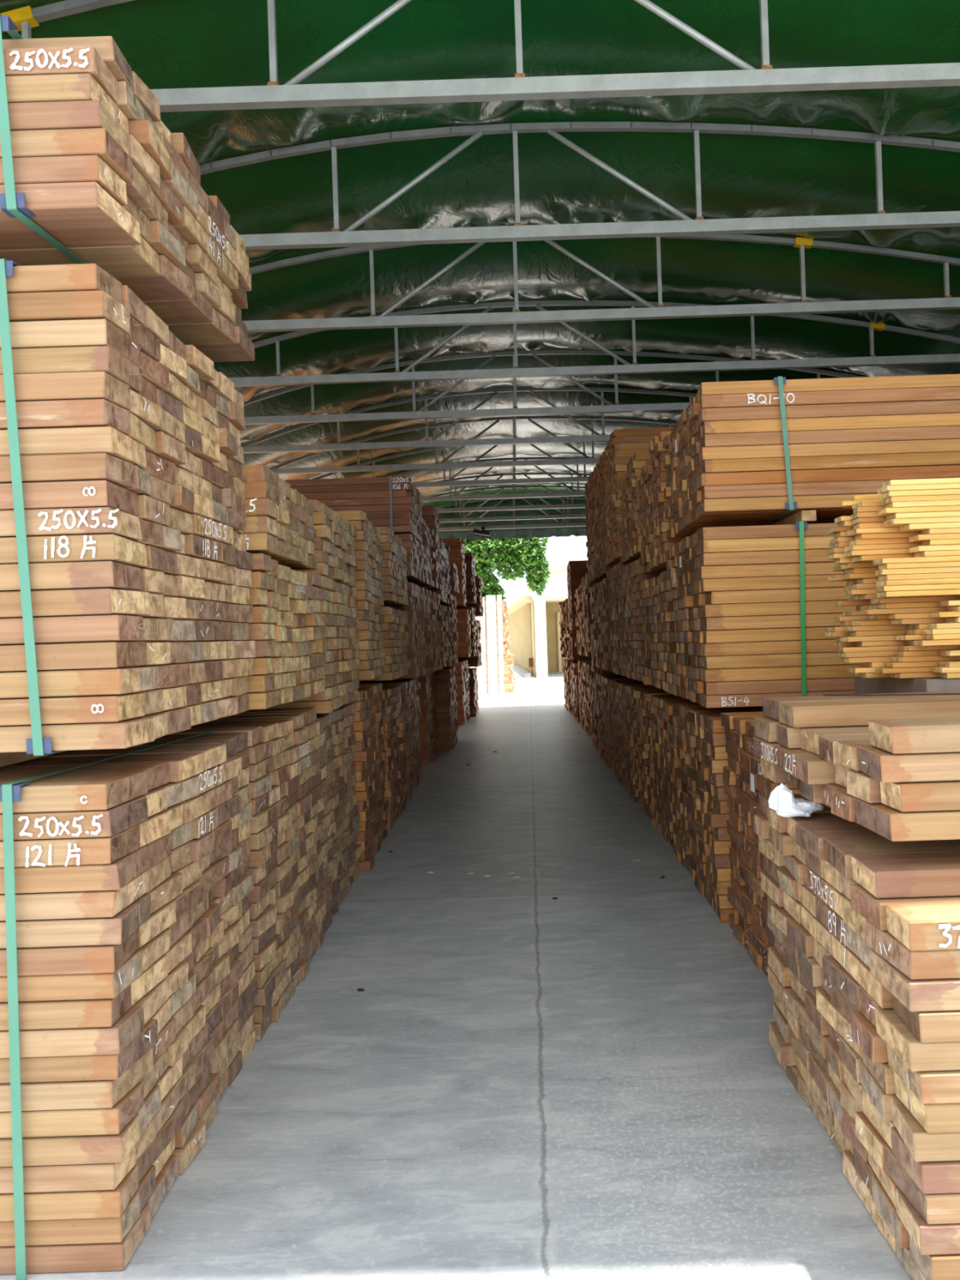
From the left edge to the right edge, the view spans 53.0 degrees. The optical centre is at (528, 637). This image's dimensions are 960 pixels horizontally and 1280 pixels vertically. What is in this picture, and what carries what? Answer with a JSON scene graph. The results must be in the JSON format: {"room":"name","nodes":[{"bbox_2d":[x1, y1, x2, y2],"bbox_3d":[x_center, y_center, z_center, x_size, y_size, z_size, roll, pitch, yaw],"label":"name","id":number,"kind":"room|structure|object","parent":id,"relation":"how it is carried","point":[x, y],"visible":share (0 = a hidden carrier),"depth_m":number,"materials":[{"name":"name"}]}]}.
{"room":"lumber yard","nodes":[
{"label":"lumber yard","id":0,"kind":"room"},
{"bbox_2d":[0,669,911,1279],"bbox_3d":[0.040,1.199,32.500,80.000,0.001,115.000,-2,0,0],"label":"floor","id":1,"kind":"structure","parent":0,"point":[588,1082],"depth_m":2.59,"materials":[{"name":"concrete"}]},
{"bbox_2d":[0,730,257,1279],"bbox_3d":[-2.048,0.795,2.363,2.534,0.958,1.072,-2,0,0],"label":"bundle","id":2,"kind":"object","parent":1,"relation":"on","point":[128,982],"visible":1,"depth_m":1.88,"materials":[{"name":"wood"}]},
{"bbox_2d":[0,258,256,767],"bbox_3d":[-2.057,-0.189,2.367,2.537,1.011,1.054,-2,0,0],"label":"bundle","id":3,"kind":"object","parent":2,"relation":"on","point":[126,563],"visible":1,"depth_m":1.87,"materials":[{"name":"brown wood"}]},
{"bbox_2d":[0,13,254,362],"bbox_3d":[-2.075,-0.929,2.377,2.553,0.477,1.086,-2,0,0],"label":"bundle","id":4,"kind":"object","parent":3,"relation":"on","point":[91,171],"visible":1,"depth_m":1.99,"materials":[{"name":"brown wood"}]},
{"bbox_2d":[168,706,330,1040],"bbox_3d":[-2.073,0.795,3.424,2.534,0.945,1.010,-2,0,0],"label":"bundle","id":5,"kind":"object","parent":1,"relation":"on","point":[290,895],"visible":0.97,"depth_m":3.27,"materials":[{"name":"wood"}]},
{"bbox_2d":[234,553,327,709],"bbox_3d":[-2.057,0.049,3.406,2.525,0.530,0.986,-2,0,0],"label":"bundle","id":6,"kind":"object","parent":5,"relation":"on","point":[286,628],"visible":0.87,"depth_m":3.18,"materials":[{"name":"brown wood"}]},
{"bbox_2d":[243,464,316,570],"bbox_3d":[-2.045,-0.354,3.336,2.528,0.271,0.846,-2,0,0],"label":"bundle","id":7,"kind":"object","parent":6,"relation":"on","point":[279,522],"visible":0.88,"depth_m":3.06,"materials":[{"name":"brown wood"}]},
{"bbox_2d":[315,702,362,933],"bbox_3d":[-2.109,0.824,4.479,2.530,0.890,1.040,-2,0,0],"label":"bundle","id":8,"kind":"object","parent":1,"relation":"on","point":[341,853],"visible":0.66,"depth_m":4.44,"materials":[{"name":"wood"}]},
{"bbox_2d":[267,499,359,713],"bbox_3d":[-2.095,-0.081,4.468,2.540,0.904,1.020,-2,0,0],"label":"bundle","id":9,"kind":"object","parent":8,"relation":"on","point":[335,545],"visible":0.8,"depth_m":4.31,"materials":[{"name":"brown wood"}]},
{"bbox_2d":[351,683,388,871],"bbox_3d":[-2.114,0.796,5.549,2.541,0.945,1.000,-2,0,0],"label":"bundle","id":10,"kind":"object","parent":1,"relation":"on","point":[370,755],"visible":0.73,"depth_m":5.32,"materials":[{"name":"wood"}]},
{"bbox_2d":[334,510,385,679],"bbox_3d":[-2.109,-0.157,5.549,2.538,0.950,0.980,-2,0,0],"label":"bundle","id":11,"kind":"object","parent":10,"relation":"on","point":[368,550],"visible":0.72,"depth_m":5.18,"materials":[{"name":"brown wood"}]},
{"bbox_2d":[359,677,422,800],"bbox_3d":[-1.615,0.806,7.869,1.438,0.893,1.260,-2,0,0],"label":"bundle","id":12,"kind":"object","parent":1,"relation":"on","point":[412,713],"visible":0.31,"depth_m":7.68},
{"bbox_2d":[359,582,426,683],"bbox_3d":[-1.839,-0.015,7.749,1.956,0.757,0.900,-2,0,0],"label":"bundle","id":13,"kind":"object","parent":12,"relation":"on","point":[416,608],"visible":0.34,"depth_m":7.55,"materials":[{"name":"brown wood"}]},
{"bbox_2d":[395,533,426,582],"bbox_3d":[-1.843,-0.577,7.724,1.951,0.356,0.950,-2,0,0],"label":"bundle","id":14,"kind":"object","parent":13,"relation":"on","point":[415,566],"visible":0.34,"depth_m":7.46,"materials":[{"name":"brown wood"}]},
{"bbox_2d":[284,475,426,544],"bbox_3d":[-1.987,-0.973,7.745,2.259,0.437,1.017,-2,0,0],"label":"bundle","id":15,"kind":"object","parent":14,"relation":"on","point":[395,503],"visible":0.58,"depth_m":7.25,"materials":[{"name":"brown wood"}]},
{"bbox_2d":[417,588,441,673],"bbox_3d":[-1.821,-0.016,8.864,1.971,0.759,1.190,-2,0,0],"label":"bundle","id":16,"kind":"object","parent":12,"relation":"on","point":[431,633],"visible":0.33,"depth_m":8.76,"materials":[{"name":"brown wood"}]},
{"bbox_2d":[413,524,435,586],"bbox_3d":[-1.841,-0.682,8.579,1.961,0.566,0.600,-2,0,0],"label":"bundle","id":17,"kind":"object","parent":16,"relation":"on","point":[427,532],"visible":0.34,"depth_m":8.57,"materials":[{"name":"brown wood"}]},
{"bbox_2d":[421,504,442,590],"bbox_3d":[-1.831,-0.812,9.269,1.953,0.826,0.420,-2,0,0],"label":"bundle","id":18,"kind":"object","parent":16,"relation":"on","point":[429,513],"visible":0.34,"depth_m":9.07,"materials":[{"name":"brown wood"}]},
{"bbox_2d":[380,683,407,830],"bbox_3d":[-2.142,0.824,6.638,2.535,0.892,1.020,-2,0,0],"label":"bundle","id":19,"kind":"object","parent":1,"relation":"on","point":[394,736],"visible":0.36,"depth_m":6.46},
{"bbox_2d":[359,606,410,681],"bbox_3d":[-2.130,0.106,6.654,2.545,0.532,1.050,-2,0,0],"label":"bundle","id":20,"kind":"object","parent":19,"relation":"on","point":[396,642],"visible":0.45,"depth_m":6.34,"materials":[{"name":"brown wood"}]},
{"bbox_2d":[375,526,408,606],"bbox_3d":[-2.135,-0.417,6.664,2.543,0.508,1.050,-2,0,0],"label":"bundle","id":21,"kind":"object","parent":20,"relation":"on","point":[393,568],"visible":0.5,"depth_m":6.34,"materials":[{"name":"brown wood"}]},
{"bbox_2d":[417,671,438,763],"bbox_3d":[-1.691,0.810,9.899,1.446,0.890,0.960,-2,0,0],"label":"bundle","id":22,"kind":"object","parent":1,"relation":"on","point":[428,732],"visible":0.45,"depth_m":9.51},
{"bbox_2d":[437,604,452,667],"bbox_3d":[-1.809,0.032,10.109,1.962,0.662,1.140,-2,0,0],"label":"bundle","id":23,"kind":"object","parent":22,"relation":"on","point":[446,652],"visible":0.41,"depth_m":9.93,"materials":[{"name":"brown wood"}]},
{"bbox_2d":[431,537,452,604],"bbox_3d":[-1.829,-0.638,10.119,1.956,0.665,1.120,-2,0,0],"label":"bundle","id":24,"kind":"object","parent":23,"relation":"on","point":[444,559],"visible":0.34,"depth_m":10.08,"materials":[{"name":"brown wood"}]},
{"bbox_2d":[434,666,458,751],"bbox_3d":[-1.551,0.805,10.949,1.439,0.891,1.000,-2,0,0],"label":"bundle","id":25,"kind":"object","parent":1,"relation":"on","point":[445,686],"visible":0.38,"depth_m":10.46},
{"bbox_2d":[448,661,466,724],"bbox_3d":[-1.625,0.808,13.879,1.442,0.890,0.680,-2,0,0],"label":"bundle","id":26,"kind":"object","parent":1,"relation":"on","point":[460,679],"visible":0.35,"depth_m":13.55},
{"bbox_2d":[455,608,471,657],"bbox_3d":[-1.805,-0.008,13.849,1.953,0.739,0.700,-2,0,0],"label":"bundle","id":27,"kind":"object","parent":26,"relation":"on","point":[463,615],"visible":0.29,"depth_m":13.51,"materials":[{"name":"brown wood"}]},
{"bbox_2d":[440,537,466,607],"bbox_3d":[-1.880,-0.877,13.849,1.961,0.994,0.700,-2,0,0],"label":"bundle","id":28,"kind":"object","parent":27,"relation":"on","point":[457,551],"visible":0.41,"depth_m":13.51,"materials":[{"name":"brown wood"}]},
{"bbox_2d":[457,659,470,720],"bbox_3d":[-1.620,0.807,14.589,1.447,0.891,0.580,-2,0,0],"label":"bundle","id":29,"kind":"object","parent":1,"relation":"on","point":[466,668],"visible":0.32,"depth_m":14.52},
{"bbox_2d":[456,607,476,656],"bbox_3d":[-1.771,-0.032,14.573,1.962,0.788,0.610,-2,0,0],"label":"bundle","id":30,"kind":"object","parent":29,"relation":"on","point":[473,633],"visible":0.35,"depth_m":14.30,"materials":[{"name":"brown wood"}]},
{"bbox_2d":[464,553,477,604],"bbox_3d":[-1.778,-0.831,14.589,1.962,0.798,0.620,-2,0,0],"label":"bundle","id":31,"kind":"object","parent":30,"relation":"on","point":[471,595],"visible":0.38,"depth_m":14.28,"materials":[{"name":"brown wood"}]},
{"bbox_2d":[485,595,493,694],"bbox_3d":[-0.858,0.144,21.090,0.100,2.169,0.380,-2,0,0],"label":"board","id":32,"kind":"object","parent":1,"relation":"on","point":[487,597],"visible":1,"depth_m":21.07,"materials":[{"name":"paint"}]},
{"bbox_2d":[468,653,515,693],"bbox_3d":[-1.362,0.825,21.949,2.103,0.838,1.300,-2,0,0],"label":"bundle","id":33,"kind":"object","parent":1,"relation":"on","point":[508,683],"visible":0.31,"depth_m":21.31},
{"bbox_2d":[474,600,511,655],"bbox_3d":[-1.439,-0.198,21.949,2.037,1.204,1.300,-2,0,0],"label":"bundle","id":34,"kind":"object","parent":33,"relation":"on","point":[506,637],"visible":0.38,"depth_m":21.31,"materials":[{"name":"brown wood"}]},
{"bbox_2d":[490,595,497,693],"bbox_3d":[-0.748,0.141,21.090,0.100,2.167,0.380,-2,0,0],"label":"board","id":35,"kind":"object","parent":1,"relation":"on","point":[492,597],"visible":1,"depth_m":21.06,"materials":[{"name":"paint"}]},
{"bbox_2d":[497,595,504,693],"bbox_3d":[-0.614,0.134,21.090,0.100,2.172,0.380,-2,0,0],"label":"board","id":36,"kind":"object","parent":1,"relation":"on","point":[499,597],"visible":1,"depth_m":21.07,"materials":[{"name":"paint"}]},
{"bbox_2d":[463,537,551,639],"bbox_3d":[-1.891,-1.458,27.254,5.158,5.518,2.464,-2,0,-6],"label":"tree","id":37,"kind":"object","parent":1,"relation":"on","point":[507,554],"visible":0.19,"depth_m":26.81,"materials":[{"name":"green plant"}]},
{"bbox_2d":[506,569,568,677],"bbox_3d":[3.120,-0.498,39.628,8.171,3.190,22.600,-2,0,-3],"label":"building","id":38,"kind":"object","parent":1,"relation":"on","point":[535,630],"visible":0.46,"depth_m":30.36,"materials":[{"name":"white paint"}]},
{"bbox_2d":[568,661,580,722],"bbox_3d":[1.907,0.728,14.099,2.576,0.816,1.600,-2,0,0],"label":"bundle","id":39,"kind":"object","parent":1,"relation":"on","point":[573,665],"visible":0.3,"depth_m":13.88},
{"bbox_2d":[565,595,591,659],"bbox_3d":[1.866,-0.165,14.349,2.558,0.965,1.100,-2,0,0],"label":"bundle","id":40,"kind":"object","parent":39,"relation":"on","point":[572,631],"visible":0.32,"depth_m":13.81,"materials":[{"name":"brown wood"}]},
{"bbox_2d":[566,560,588,597],"bbox_3d":[1.847,-0.900,14.324,2.547,0.499,1.050,-2,0,0],"label":"bundle","id":41,"kind":"object","parent":40,"relation":"on","point":[576,570],"visible":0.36,"depth_m":13.81,"materials":[{"name":"brown wood"}]},
{"bbox_2d":[577,659,591,733],"bbox_3d":[1.943,0.700,12.449,2.552,0.869,1.500,-2,0,0],"label":"bundle","id":42,"kind":"object","parent":1,"relation":"on","point":[583,712],"visible":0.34,"depth_m":12.28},
{"bbox_2d":[574,585,584,655],"bbox_3d":[1.898,-0.214,12.448,2.558,0.951,1.300,-2,0,0],"label":"bundle","id":43,"kind":"object","parent":42,"relation":"on","point":[578,593],"visible":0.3,"depth_m":12.27,"materials":[{"name":"brown wood"}]},
{"bbox_2d":[585,662,594,742],"bbox_3d":[1.955,0.700,11.074,2.548,0.868,1.050,-2,0,0],"label":"bundle","id":44,"kind":"object","parent":1,"relation":"on","point":[589,702],"visible":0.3,"depth_m":11.02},
{"bbox_2d":[580,573,596,657],"bbox_3d":[1.912,-0.247,11.174,2.542,1.016,1.150,-2,0,0],"label":"bundle","id":45,"kind":"object","parent":44,"relation":"on","point":[586,629],"visible":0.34,"depth_m":10.96,"materials":[{"name":"brown wood"}]},
{"bbox_2d":[590,666,616,757],"bbox_3d":[1.950,0.700,9.969,2.549,0.869,1.060,-2,0,0],"label":"bundle","id":46,"kind":"object","parent":1,"relation":"on","point":[596,698],"visible":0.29,"depth_m":9.77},
{"bbox_2d":[587,583,599,667],"bbox_3d":[1.902,-0.152,9.684,2.567,0.826,0.830,-2,0,0],"label":"bundle","id":47,"kind":"object","parent":46,"relation":"on","point":[594,638],"visible":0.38,"depth_m":9.62,"materials":[{"name":"brown wood"}]},
{"bbox_2d":[584,455,613,583],"bbox_3d":[1.883,-1.108,9.279,2.583,1.077,1.640,-2,0,0],"label":"bundle","id":48,"kind":"object","parent":47,"relation":"on","point":[594,495],"visible":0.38,"depth_m":9.09,"materials":[{"name":"brown wood"}]},
{"bbox_2d":[599,674,632,773],"bbox_3d":[1.958,0.726,8.869,2.553,0.816,1.060,-2,0,0],"label":"bundle","id":49,"kind":"object","parent":1,"relation":"on","point":[607,744],"visible":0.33,"depth_m":8.67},
{"bbox_2d":[596,577,613,671],"bbox_3d":[1.929,-0.127,8.819,2.556,0.874,0.800,-2,0,0],"label":"bundle","id":50,"kind":"object","parent":49,"relation":"on","point":[602,615],"visible":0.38,"depth_m":8.70,"materials":[{"name":"brown wood"}]},
{"bbox_2d":[609,679,644,793],"bbox_3d":[1.977,0.727,7.759,2.560,0.813,1.040,-2,0,0],"label":"bundle","id":51,"kind":"object","parent":1,"relation":"on","point":[618,687],"visible":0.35,"depth_m":7.65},
{"bbox_2d":[605,561,630,675],"bbox_3d":[1.952,-0.154,7.829,2.558,0.928,1.060,-2,0,0],"label":"bundle","id":52,"kind":"object","parent":51,"relation":"on","point":[616,623],"visible":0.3,"depth_m":7.63,"materials":[{"name":"brown wood"}]},
{"bbox_2d":[601,426,673,566],"bbox_3d":[1.915,-1.133,7.879,2.553,1.017,1.040,-2,0,0],"label":"bundle","id":53,"kind":"object","parent":52,"relation":"on","point":[622,444],"visible":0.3,"depth_m":7.38,"materials":[{"name":"brown wood"}]},
{"bbox_2d":[626,684,671,819],"bbox_3d":[2.013,0.724,6.659,2.577,0.816,1.040,-2,0,0],"label":"bundle","id":54,"kind":"object","parent":1,"relation":"on","point":[641,775],"visible":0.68,"depth_m":6.57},
{"bbox_2d":[620,557,660,681],"bbox_3d":[1.971,-0.128,6.744,2.561,0.874,0.990,-2,0,0],"label":"bundle","id":55,"kind":"object","parent":54,"relation":"on","point":[633,575],"visible":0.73,"depth_m":6.56,"materials":[{"name":"brown wood"}]},
{"bbox_2d":[618,451,652,563],"bbox_3d":[1.952,-0.912,6.745,2.548,0.678,0.988,-2,0,0],"label":"bundle","id":56,"kind":"object","parent":55,"relation":"on","point":[631,535],"visible":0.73,"depth_m":6.53,"materials":[{"name":"brown wood"}]},
{"bbox_2d":[650,693,692,860],"bbox_3d":[2.026,0.726,5.564,2.554,0.813,1.030,-2,0,0],"label":"bundle","id":57,"kind":"object","parent":1,"relation":"on","point":[667,785],"visible":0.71,"depth_m":5.47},
{"bbox_2d":[640,572,959,692],"bbox_3d":[1.994,-0.043,5.699,2.551,0.713,1.000,-2,0,0],"label":"bundle","id":58,"kind":"object","parent":57,"relation":"on","point":[658,670],"visible":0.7,"depth_m":5.59,"materials":[{"name":"brown wood"}]},
{"bbox_2d":[637,431,681,573],"bbox_3d":[1.972,-0.780,5.699,2.545,0.757,1.000,-2,0,0],"label":"bundle","id":59,"kind":"object","parent":58,"relation":"on","point":[654,526],"visible":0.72,"depth_m":5.52,"materials":[{"name":"brown wood"}]},
{"bbox_2d":[674,702,763,922],"bbox_3d":[2.021,0.714,4.479,2.550,0.836,1.040,-2,0,0],"label":"bundle","id":60,"kind":"object","parent":1,"relation":"on","point":[704,842],"visible":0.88,"depth_m":4.25,"materials":[{"name":"wood"}]},
{"bbox_2d":[662,520,942,707],"bbox_3d":[1.982,-0.111,4.586,2.554,0.805,1.161,-2,0,0],"label":"bundle","id":61,"kind":"object","parent":60,"relation":"on","point":[771,578],"visible":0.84,"depth_m":4.02,"materials":[{"name":"brown wood"}]},
{"bbox_2d":[771,510,816,524],"bbox_3d":[1.174,-0.512,4.520,0.060,0.044,1.000,-2,0,0],"label":"block","id":62,"kind":"object","parent":61,"relation":"on","point":[809,516],"visible":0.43,"depth_m":4.05,"materials":[{"name":"brown wood"}]},
{"bbox_2d":[662,373,959,539],"bbox_3d":[1.973,-0.838,4.575,2.553,0.556,1.177,-2,0,0],"label":"bundle","id":63,"kind":"object","parent":62,"relation":"on","point":[749,452],"visible":0.91,"depth_m":4.00,"materials":[{"name":"wood"}]},
{"bbox_2d":[720,711,800,984],"bbox_3d":[2.044,0.697,3.424,2.549,0.870,0.950,-2,0,0],"label":"bundle","id":64,"kind":"object","parent":1,"relation":"on","point":[744,781],"visible":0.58,"depth_m":3.56,"materials":[{"name":"brown wood"}]},
{"bbox_2d":[853,672,959,694],"bbox_3d":[2.432,0.167,3.300,2.400,0.155,0.660,-2,0,0],"label":"support beam","id":65,"kind":"structure","parent":64,"relation":"on","point":[862,685],"depth_m":3.15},
{"bbox_2d":[836,619,955,678],"bbox_3d":[2.224,0.001,3.181,2.390,0.188,0.078,-2,0,0],"label":"wooden slat","id":66,"kind":"object","parent":65,"relation":"on","point":[866,675],"depth_m":3.14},
{"bbox_3d":[2.307,-0.123,3.180,2.301,0.016,0.071,-2,0,0],"label":"wooden slat","id":67,"kind":"object","parent":66,"relation":"on","visible":0},
{"bbox_2d":[868,604,877,609],"bbox_3d":[2.287,-0.139,3.181,2.301,0.016,0.076,-2,0,0],"label":"wooden slat","id":68,"kind":"object","parent":67,"relation":"on","point":[870,606],"visible":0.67,"depth_m":3.17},
{"bbox_3d":[2.303,-0.157,3.181,2.305,0.016,0.076,-2,0,0],"label":"wooden slat","id":69,"kind":"object","parent":68,"relation":"on","visible":0},
{"bbox_2d":[826,547,882,599],"bbox_3d":[2.203,-0.248,3.180,2.404,0.171,0.080,-2,0,0],"label":"wooden slat","id":70,"kind":"object","parent":69,"relation":"on","point":[866,597],"depth_m":3.14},
{"bbox_2d":[828,515,856,548],"bbox_3d":[2.169,-0.385,3.180,2.332,0.102,0.077,-2,0,0],"label":"wooden slat","id":71,"kind":"object","parent":70,"relation":"on","point":[842,544],"depth_m":3.14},
{"bbox_2d":[860,595,959,678],"bbox_3d":[2.310,-0.037,3.091,2.459,0.257,0.080,-2,0,0],"label":"wooden slat","id":72,"kind":"object","parent":65,"relation":"on","point":[926,674],"depth_m":3.05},
{"bbox_3d":[2.283,-0.191,3.089,2.301,0.016,0.073,-2,0,0],"label":"wooden slat","id":73,"kind":"object","parent":72,"relation":"on","visible":0},
{"bbox_3d":[2.282,-0.208,3.089,2.304,0.016,0.073,-2,0,0],"label":"wooden slat","id":74,"kind":"object","parent":73,"relation":"on","visible":0},
{"bbox_3d":[2.309,-0.226,3.089,2.301,0.016,0.071,-2,0,0],"label":"wooden slat","id":75,"kind":"object","parent":74,"relation":"on","visible":0},
{"bbox_3d":[2.313,-0.243,3.091,2.303,0.016,0.074,-2,0,0],"label":"wooden slat","id":76,"kind":"object","parent":75,"relation":"on","visible":0},
{"bbox_3d":[2.307,-0.260,3.090,2.300,0.016,0.075,-2,0,0],"label":"wooden slat","id":77,"kind":"object","parent":76,"relation":"on","visible":0},
{"bbox_3d":[2.288,-0.277,3.090,2.302,0.016,0.076,-2,0,0],"label":"wooden slat","id":78,"kind":"object","parent":77,"relation":"on","visible":0},
{"bbox_2d":[844,511,921,562],"bbox_3d":[2.192,-0.360,3.089,2.336,0.154,0.078,-2,0,0],"label":"wooden slat","id":79,"kind":"object","parent":78,"relation":"on","point":[868,557],"depth_m":3.05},
{"bbox_2d":[842,493,884,514],"bbox_3d":[2.195,-0.471,3.150,2.322,0.067,0.192,-2,0,0],"label":"wooden slat","id":80,"kind":"object","parent":79,"relation":"on","point":[872,508],"depth_m":3.11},
{"bbox_2d":[932,661,959,678],"bbox_3d":[2.437,0.062,3.000,2.324,0.051,0.080,-2,0,0],"label":"wooden slat","id":81,"kind":"object","parent":65,"relation":"on","point":[945,675],"depth_m":2.96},
{"bbox_3d":[2.528,0.025,3.001,2.300,0.016,0.075,-2,0,0],"label":"wooden slat","id":82,"kind":"object","parent":81,"relation":"on","visible":0},
{"bbox_2d":[939,649,959,656],"bbox_3d":[2.448,0.010,2.999,2.301,0.016,0.074,-2,0,0],"label":"wooden slat","id":83,"kind":"object","parent":82,"relation":"on","point":[951,652],"visible":1,"depth_m":2.97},
{"bbox_3d":[2.519,-0.009,2.999,2.303,0.016,0.073,-2,0,0],"label":"wooden slat","id":84,"kind":"object","parent":83,"relation":"on","visible":0},
{"bbox_2d":[913,600,959,645],"bbox_3d":[2.419,-0.083,3.000,2.415,0.137,0.080,-2,0,0],"label":"wooden slat","id":85,"kind":"object","parent":84,"relation":"on","point":[947,642],"depth_m":2.96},
{"label":"wooden slat","id":86,"kind":"object","parent":85,"relation":"on","visible":0},
{"bbox_2d":[872,544,959,597],"bbox_3d":[2.305,-0.243,2.999,2.433,0.154,0.082,-2,0,0],"label":"wooden slat","id":87,"kind":"object","parent":86,"relation":"on","point":[945,592],"depth_m":2.96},
{"bbox_2d":[877,477,959,546],"bbox_3d":[2.320,-0.424,3.000,2.435,0.206,0.082,-2,0,0],"label":"wooden slat","id":88,"kind":"object","parent":87,"relation":"on","point":[953,541],"depth_m":2.96,"materials":[{"name":"wood"}]},
{"bbox_3d":[2.269,0.085,3.270,2.301,0.016,0.072,-2,0,0],"label":"wooden slat","id":89,"kind":"object","parent":65,"relation":"on","visible":0},
{"bbox_3d":[2.285,0.067,3.270,2.302,0.016,0.074,-2,0,0],"label":"wooden slat","id":90,"kind":"object","parent":89,"relation":"on","visible":0},
{"bbox_3d":[2.306,0.050,3.270,2.303,0.016,0.073,-2,0,0],"label":"wooden slat","id":91,"kind":"object","parent":90,"relation":"on","visible":0},
{"bbox_3d":[2.320,0.032,3.269,2.301,0.016,0.074,-2,0,0],"label":"wooden slat","id":92,"kind":"object","parent":91,"relation":"on","visible":0},
{"bbox_3d":[2.308,0.015,3.269,2.304,0.016,0.073,-2,0,0],"label":"wooden slat","id":93,"kind":"object","parent":92,"relation":"on","visible":0},
{"bbox_3d":[2.235,0.000,3.270,2.302,0.016,0.075,-2,0,0],"label":"wooden slat","id":94,"kind":"object","parent":93,"relation":"on","visible":0},
{"bbox_2d":[825,595,951,646],"bbox_3d":[2.223,-0.094,3.271,2.408,0.171,0.080,-2,0,0],"label":"wooden slat","id":95,"kind":"object","parent":94,"relation":"on","point":[837,643],"depth_m":3.23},
{"bbox_2d":[753,794,959,1279],"bbox_3d":[2.469,0.748,2.173,3.664,0.738,1.031,-2,0,0],"label":"bundle","id":96,"kind":"object","parent":1,"relation":"on","point":[864,966],"visible":1,"depth_m":1.86,"materials":[{"name":"wood"}]},
{"bbox_2d":[768,782,824,817],"bbox_3d":[0.659,0.394,2.358,0.134,0.079,0.103,-2,0,0],"label":"crumpled tissue","id":97,"kind":"object","parent":96,"relation":"on","point":[782,800],"visible":0.99,"depth_m":2.33,"materials":[{"name":"white"}]},
{"bbox_2d":[752,690,959,841],"bbox_3d":[2.466,0.234,2.249,3.676,0.279,0.899,-2,0,0],"label":"bundle","id":98,"kind":"object","parent":96,"relation":"on","point":[888,764],"visible":1,"depth_m":2.01,"materials":[{"name":"brown wood"}]},
{"bbox_2d":[0,0,959,508],"bbox_3d":[0.498,-2.036,9.245,7.970,0.902,15.230,-2,0,0],"label":"ceiling","id":99,"kind":"structure","parent":0,"point":[168,44],"depth_m":5.03,"materials":[{"name":"fabric"}]},
{"bbox_2d":[311,441,607,487],"bbox_3d":[0.497,-2.048,11.760,7.984,0.809,0.044,-2,0,0],"label":"roof truss","id":100,"kind":"object","parent":99,"relation":"attached to","point":[566,479],"visible":0.3,"depth_m":11.74,"materials":[{"name":"metal"}]},
{"bbox_2d":[240,386,696,453],"bbox_3d":[0.497,-2.054,9.360,7.984,0.796,0.044,-2,0,0],"label":"roof truss","id":101,"kind":"object","parent":99,"relation":"attached to","point":[339,446],"visible":0.52,"depth_m":9.35,"materials":[{"name":"metal"}]},
{"bbox_2d":[269,415,676,474],"bbox_3d":[0.497,-2.051,10.560,7.984,0.802,0.044,-2,0,0],"label":"roof truss","id":102,"kind":"object","parent":99,"relation":"attached to","point":[588,460],"visible":0.54,"depth_m":10.54,"materials":[{"name":"metal"}]},
{"bbox_2d":[0,0,959,112],"bbox_3d":[0.497,-2.044,3.360,7.984,0.816,0.046,-2,0,0],"label":"roof truss","id":103,"kind":"object","parent":99,"relation":"attached to","point":[749,79],"visible":0.86,"depth_m":3.34,"materials":[{"name":"metal"}]},
{"bbox_2d":[386,457,585,501],"bbox_3d":[0.497,-2.044,12.960,7.984,0.815,0.044,-2,0,0],"label":"roof truss","id":104,"kind":"object","parent":99,"relation":"attached to","point":[574,493],"visible":0.34,"depth_m":12.94,"materials":[{"name":"metal"}]},
{"bbox_2d":[430,485,586,522],"bbox_3d":[0.497,-2.038,15.360,7.984,0.828,0.044,-2,0,0],"label":"roof truss","id":105,"kind":"object","parent":99,"relation":"attached to","point":[564,515],"visible":0.32,"depth_m":15.34,"materials":[{"name":"metal"}]},
{"bbox_2d":[435,496,586,531],"bbox_3d":[0.498,-2.034,16.560,7.984,0.835,0.044,-2,0,0],"label":"roof truss","id":106,"kind":"object","parent":99,"relation":"attached to","point":[560,524],"visible":0.34,"depth_m":16.54,"materials":[{"name":"metal"}]},
{"bbox_2d":[438,500,586,540],"bbox_3d":[0.495,-2.118,16.876,7.970,0.700,0.032,-2,0,0],"label":"roof truss","id":107,"kind":"object","parent":99,"relation":"attached to","point":[567,531],"visible":0.13,"depth_m":16.87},
{"bbox_2d":[436,472,589,512],"bbox_3d":[0.497,-2.041,14.160,7.984,0.822,0.044,-2,0,0],"label":"roof truss","id":108,"kind":"object","parent":99,"relation":"attached to","point":[572,504],"visible":0.38,"depth_m":14.14,"materials":[{"name":"metal"}]},
{"bbox_2d":[244,350,864,425],"bbox_3d":[0.497,-2.058,8.160,7.984,0.789,0.044,-2,0,0],"label":"roof truss","id":109,"kind":"object","parent":99,"relation":"attached to","point":[610,408],"visible":0.62,"depth_m":8.14,"materials":[{"name":"metal"}]},
{"bbox_2d":[199,121,959,250],"bbox_3d":[0.497,-2.049,4.560,7.984,0.807,0.044,-2,0,0],"label":"roof truss","id":110,"kind":"object","parent":99,"relation":"attached to","point":[882,220],"visible":0.84,"depth_m":4.54,"materials":[{"name":"metal"}]},
{"bbox_2d":[227,300,959,386],"bbox_3d":[0.497,-2.058,6.960,7.984,0.790,0.046,-2,0,0],"label":"roof truss","id":111,"kind":"object","parent":99,"relation":"attached to","point":[872,360],"visible":0.68,"depth_m":6.94,"materials":[{"name":"metal"}]},
{"bbox_2d":[243,234,959,332],"bbox_3d":[0.497,-2.053,5.760,7.984,0.798,0.046,-2,0,0],"label":"roof truss","id":112,"kind":"object","parent":99,"relation":"attached to","point":[947,302],"visible":0.56,"depth_m":5.74,"materials":[{"name":"metal"}]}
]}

